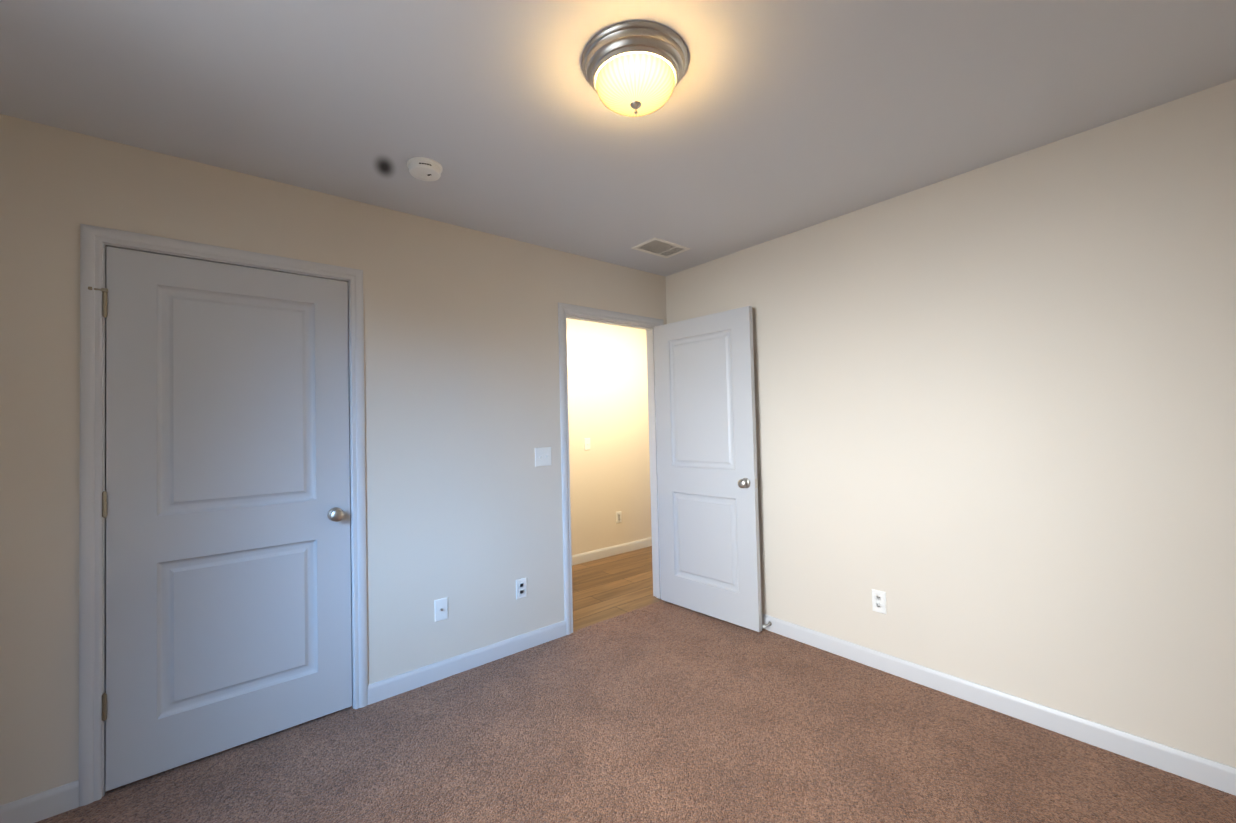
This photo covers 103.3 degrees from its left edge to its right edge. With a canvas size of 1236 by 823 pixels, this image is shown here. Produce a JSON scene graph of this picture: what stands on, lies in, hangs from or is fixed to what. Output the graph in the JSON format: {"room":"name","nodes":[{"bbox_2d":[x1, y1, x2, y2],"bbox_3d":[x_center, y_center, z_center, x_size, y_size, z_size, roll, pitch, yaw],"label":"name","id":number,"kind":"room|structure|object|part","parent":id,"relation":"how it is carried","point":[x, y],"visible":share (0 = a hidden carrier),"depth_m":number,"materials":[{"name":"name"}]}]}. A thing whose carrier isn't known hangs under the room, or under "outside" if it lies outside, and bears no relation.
{"room":"empty bedroom","nodes":[
{"label":"empty bedroom","id":0,"kind":"room"},
{"bbox_2d":[0,114,666,805],"bbox_3d":[-0.006,0.234,3.476,6.180,2.540,0.115,0,-2,-40],"label":"wall","id":1,"kind":"structure","parent":0,"point":[462,404],"depth_m":2.42,"materials":[{"name":"beige paint"}]},
{"bbox_2d":[0,780,78,822],"bbox_3d":[-2.064,1.365,1.632,0.360,0.089,0.014,0,-2,-40],"label":"baseboard","id":2,"kind":"structure","parent":1,"relation":"attached to","point":[43,805],"depth_m":1.69,"materials":[{"name":"white paint"}]},
{"bbox_2d":[88,287,107,720],"bbox_3d":[-1.923,0.335,1.809,0.052,1.596,0.046,0,-2,-40],"label":"closet door hinges","id":3,"kind":"object","parent":1,"relation":"attached to","point":[104,493],"visible":0.98,"depth_m":1.81,"materials":[{"name":"silver metal"}]},
{"bbox_2d":[79,224,367,806],"bbox_3d":[-1.629,0.382,2.122,0.854,2.056,0.115,0,-2,-40],"label":"door frame","id":4,"kind":"structure","parent":1,"relation":"attached to","point":[104,531],"depth_m":1.84,"materials":[{"name":"white paint"}]},
{"bbox_2d":[106,246,351,790],"bbox_3d":[-1.601,0.385,2.093,0.816,2.018,0.151,0,-2,-40],"label":"closet door","id":5,"kind":"structure","parent":1,"relation":"in","point":[228,586],"depth_m":2.03,"materials":[{"name":"white paint"}]},
{"bbox_3d":[-1.323,0.483,2.319,0.100,0.065,0.151,0,-2,-40],"label":"knob","id":6,"kind":"part","parent":5,"relation":"part of","materials":[{"name":"silver metal"}]},
{"bbox_2d":[434,597,447,621],"bbox_3d":[-0.931,1.048,2.586,0.070,0.114,0.016,0,-2,-40],"label":"outlet","id":7,"kind":"object","parent":1,"relation":"attached to","point":[441,608],"visible":1,"depth_m":2.59,"materials":[{"name":"white plastic"}]},
{"bbox_2d":[368,620,565,704],"bbox_3d":[-0.766,1.360,2.710,1.132,0.089,0.014,0,-2,-40],"label":"baseboard","id":8,"kind":"structure","parent":1,"relation":"attached to","point":[392,686],"depth_m":2.63,"materials":[{"name":"white paint"}]},
{"bbox_2d":[516,577,526,599],"bbox_3d":[-0.570,1.046,2.891,0.070,0.114,0.007,0,-2,-40],"label":"outlet","id":9,"kind":"object","parent":1,"relation":"attached to","point":[521,587],"visible":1,"depth_m":2.89,"materials":[{"name":"white plastic"}]},
{"bbox_2d":[535,447,551,466],"bbox_3d":[-0.456,0.279,3.014,0.116,0.114,0.018,0,-2,-40],"label":"bedroom light switch","id":10,"kind":"object","parent":1,"relation":"attached to","point":[543,457],"visible":1,"depth_m":3.02,"materials":[{"name":"white plastic"}]},
{"bbox_2d":[558,302,663,634],"bbox_3d":[-0.033,0.356,3.448,0.943,2.105,0.151,0,-2,-40],"label":"door frame","id":11,"kind":"structure","parent":1,"relation":"attached to","point":[563,309],"depth_m":3.29,"materials":[{"name":"white paint"}]},
{"bbox_2d":[654,306,761,631],"bbox_3d":[0.583,0.362,3.338,0.151,2.018,0.816,0,-2,-43],"label":"bedroom door","id":12,"kind":"structure","parent":11,"relation":"attached to","point":[707,479],"depth_m":3.29,"materials":[{"name":"white paint"}]},
{"bbox_3d":[0.828,0.449,3.073,0.151,0.065,0.100,0,-2,-43],"label":"knob","id":13,"kind":"part","parent":12,"relation":"part of","materials":[{"name":"silver metal"}]},
{"bbox_2d":[566,318,651,554],"bbox_3d":[-0.048,0.275,5.065,4.215,2.540,0.115,0,-2,-40],"label":"wall","id":14,"kind":"structure","parent":0,"point":[608,406],"depth_m":4.92,"materials":[{"name":"beige paint"}]},
{"bbox_2d":[584,438,589,449],"bbox_3d":[-0.294,0.319,4.771,0.070,0.114,0.018,0,-2,-40],"label":"light switch","id":15,"kind":"object","parent":14,"relation":"attached to","point":[586,443],"visible":1,"depth_m":4.77,"materials":[{"name":"white plastic"}]},
{"bbox_2d":[572,537,651,564],"bbox_3d":[-0.023,1.403,4.951,4.100,0.089,0.014,0,-2,-40],"label":"baseboard","id":16,"kind":"structure","parent":14,"relation":"attached to","point":[606,552],"depth_m":4.89,"materials":[{"name":"white paint"}]},
{"bbox_2d":[616,511,621,522],"bbox_3d":[0.010,1.079,4.997,0.070,0.114,0.007,0,-2,-40],"label":"outlet","id":17,"kind":"object","parent":14,"relation":"attached to","point":[618,517],"visible":1,"depth_m":4.99,"materials":[{"name":"white plastic"}]},
{"bbox_2d":[572,546,660,630],"bbox_3d":[0.342,1.475,4.523,4.315,0.095,1.361,0,-2,-40],"label":"floor","id":18,"kind":"structure","parent":0,"point":[606,588],"depth_m":3.97,"materials":[{"name":"brown wood"}]},
{"bbox_2d":[0,0,1235,276],"bbox_3d":[0.621,-1.121,2.715,6.180,0.100,4.680,0,-2,-40],"label":"ceiling","id":19,"kind":"structure","parent":0,"point":[772,120],"depth_m":1.67,"materials":[{"name":"paint"}]},
{"bbox_2d":[407,157,442,180],"bbox_3d":[-0.827,-1.030,2.095,0.142,0.043,0.142,-2,-1,15],"label":"smoke detector","id":20,"kind":"object","parent":19,"relation":"attached to","point":[424,169],"visible":1,"depth_m":2.06,"materials":[{"name":"white plastic"}]},
{"bbox_2d":[582,20,687,116],"bbox_3d":[0.054,-1.008,1.529,0.332,0.159,0.332,0,-2,-40],"label":"ceiling light","id":21,"kind":"object","parent":19,"relation":"attached to","point":[635,68],"visible":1,"depth_m":1.44,"materials":[{"name":"white glass"}]},
{"bbox_3d":[0.055,-0.995,1.528,0.247,0.073,0.247,0,-2,-40],"label":"lamp shade","id":22,"kind":"part","parent":21,"relation":"part of","materials":[{"name":"white glass"}]},
{"bbox_2d":[631,237,690,257],"bbox_3d":[0.277,-1.049,3.151,0.322,0.007,0.219,0,-2,-40],"label":"ceiling vent","id":23,"kind":"object","parent":19,"relation":"in","point":[660,247],"visible":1,"depth_m":3.14,"materials":[{"name":"metal"}]},
{"bbox_2d":[35,600,1235,822],"bbox_3d":[-0.120,1.411,1.617,3.622,0.100,4.115,0,-2,-40],"label":"floor carpet","id":24,"kind":"object","parent":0,"point":[663,712],"visible":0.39,"depth_m":1.93,"materials":[{"name":"brown carpet"}]},
{"bbox_2d":[665,79,1235,767],"bbox_3d":[1.499,0.172,2.497,0.115,2.540,3.315,0,-2,-40],"label":"wall","id":25,"kind":"structure","parent":0,"point":[995,409],"depth_m":2.10,"materials":[{"name":"beige paint"}]},
{"bbox_2d":[872,589,886,613],"bbox_3d":[1.367,0.996,2.563,0.007,0.114,0.070,0,-2,-40],"label":"outlet","id":26,"kind":"object","parent":25,"relation":"attached to","point":[878,601],"visible":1,"depth_m":2.56,"materials":[{"name":"white plastic"}]},
{"bbox_2d":[762,613,1235,795],"bbox_3d":[1.424,1.300,2.479,0.030,0.089,3.170,0,-2,-40],"label":"baseboard","id":27,"kind":"structure","parent":25,"relation":"attached to","point":[1110,739],"depth_m":2.07,"materials":[{"name":"white paint"}]}
]}

